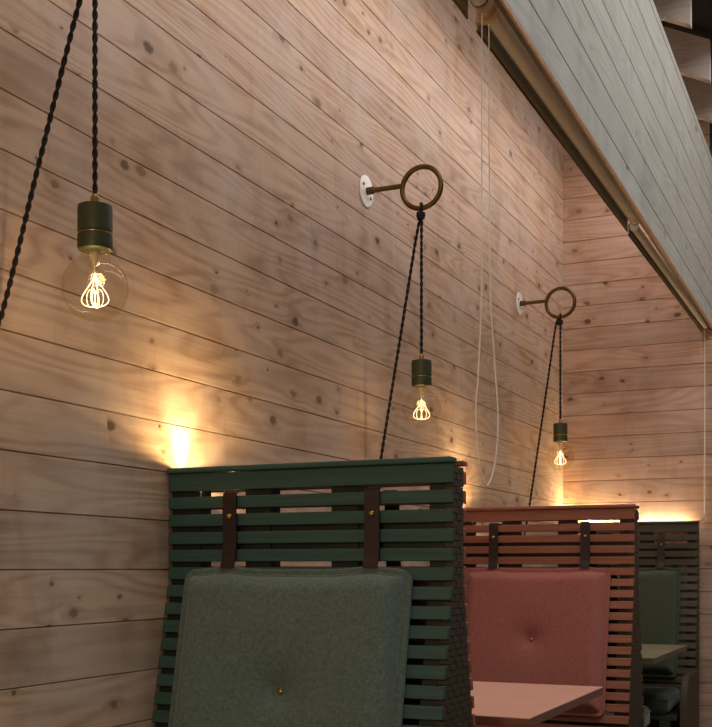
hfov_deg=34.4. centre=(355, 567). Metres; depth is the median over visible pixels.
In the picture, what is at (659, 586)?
cushion
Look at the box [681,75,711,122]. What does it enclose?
rafter
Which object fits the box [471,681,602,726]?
table
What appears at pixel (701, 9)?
ceiling
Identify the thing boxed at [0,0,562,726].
wall
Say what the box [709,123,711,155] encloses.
rafter
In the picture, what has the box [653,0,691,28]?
rafter
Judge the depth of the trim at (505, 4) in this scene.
3.38 m
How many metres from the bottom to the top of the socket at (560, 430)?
0.113 m
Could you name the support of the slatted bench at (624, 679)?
on the floor
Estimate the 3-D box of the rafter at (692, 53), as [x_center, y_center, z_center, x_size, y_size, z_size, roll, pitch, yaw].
[1.290,-2.646,5.701,0.900,0.632,0.045,0,0,24]
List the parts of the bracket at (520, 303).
wall plate, arm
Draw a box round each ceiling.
[506,0,711,324]
[661,0,711,83]
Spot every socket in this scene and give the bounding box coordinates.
[77,194,112,254]
[411,354,431,387]
[553,419,567,442]
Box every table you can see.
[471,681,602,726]
[641,644,686,663]
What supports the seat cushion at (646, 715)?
on the slatted bench at (624, 679)
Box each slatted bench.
[152,456,475,726]
[459,504,644,726]
[578,521,699,726]
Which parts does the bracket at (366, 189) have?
wall plate, arm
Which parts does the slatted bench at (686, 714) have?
rail, rail, seat, arm panel, panel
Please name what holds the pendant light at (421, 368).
hanging from the bracket at (366, 189)
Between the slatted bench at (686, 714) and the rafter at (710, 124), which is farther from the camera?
the rafter at (710, 124)
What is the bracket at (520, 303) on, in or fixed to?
attached to the wall at (257, 306)
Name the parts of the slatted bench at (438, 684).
rail, rail, panel, rail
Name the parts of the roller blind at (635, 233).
rail, bead chain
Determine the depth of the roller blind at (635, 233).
5.08 m
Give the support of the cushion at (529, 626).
hanging from the slatted bench at (624, 679)
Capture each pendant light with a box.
[0,0,124,325]
[380,202,431,458]
[524,313,567,534]
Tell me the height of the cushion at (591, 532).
0.765 m
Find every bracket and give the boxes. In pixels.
[359,164,443,210]
[516,286,575,318]
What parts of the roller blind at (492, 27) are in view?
bead chain, rail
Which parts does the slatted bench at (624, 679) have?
rail, rail, panel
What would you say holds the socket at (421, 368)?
attached to the pendant light at (421, 368)
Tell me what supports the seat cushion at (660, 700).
on the slatted bench at (686, 714)
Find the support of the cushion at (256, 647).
hanging from the slatted bench at (438, 684)
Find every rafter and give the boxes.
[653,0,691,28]
[663,26,710,83]
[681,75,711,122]
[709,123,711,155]
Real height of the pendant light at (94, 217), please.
1.951 m
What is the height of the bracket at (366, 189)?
0.160 m
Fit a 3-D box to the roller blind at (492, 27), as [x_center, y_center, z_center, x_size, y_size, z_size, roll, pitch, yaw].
[0.663,-0.773,3.499,0.062,1.163,1.909,0,0,24]
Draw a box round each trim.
[500,0,711,328]
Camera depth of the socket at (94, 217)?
2.26 m
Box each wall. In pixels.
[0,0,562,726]
[563,119,711,726]
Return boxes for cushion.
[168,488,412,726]
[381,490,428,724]
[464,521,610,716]
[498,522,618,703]
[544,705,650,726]
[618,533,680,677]
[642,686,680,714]
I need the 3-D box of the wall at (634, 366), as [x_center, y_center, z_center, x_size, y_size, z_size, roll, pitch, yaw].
[2.364,-0.735,6.009,2.600,3.730,0.022,0,0,24]
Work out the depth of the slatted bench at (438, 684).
2.71 m
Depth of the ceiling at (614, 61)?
4.21 m
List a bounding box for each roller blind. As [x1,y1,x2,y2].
[452,0,487,18]
[475,0,638,485]
[628,223,707,514]
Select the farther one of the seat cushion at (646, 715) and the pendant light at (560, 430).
the pendant light at (560, 430)
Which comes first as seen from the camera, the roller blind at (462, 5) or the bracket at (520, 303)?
the roller blind at (462, 5)
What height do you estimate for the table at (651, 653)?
0.740 m
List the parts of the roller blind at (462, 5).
rail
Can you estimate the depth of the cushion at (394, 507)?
2.77 m

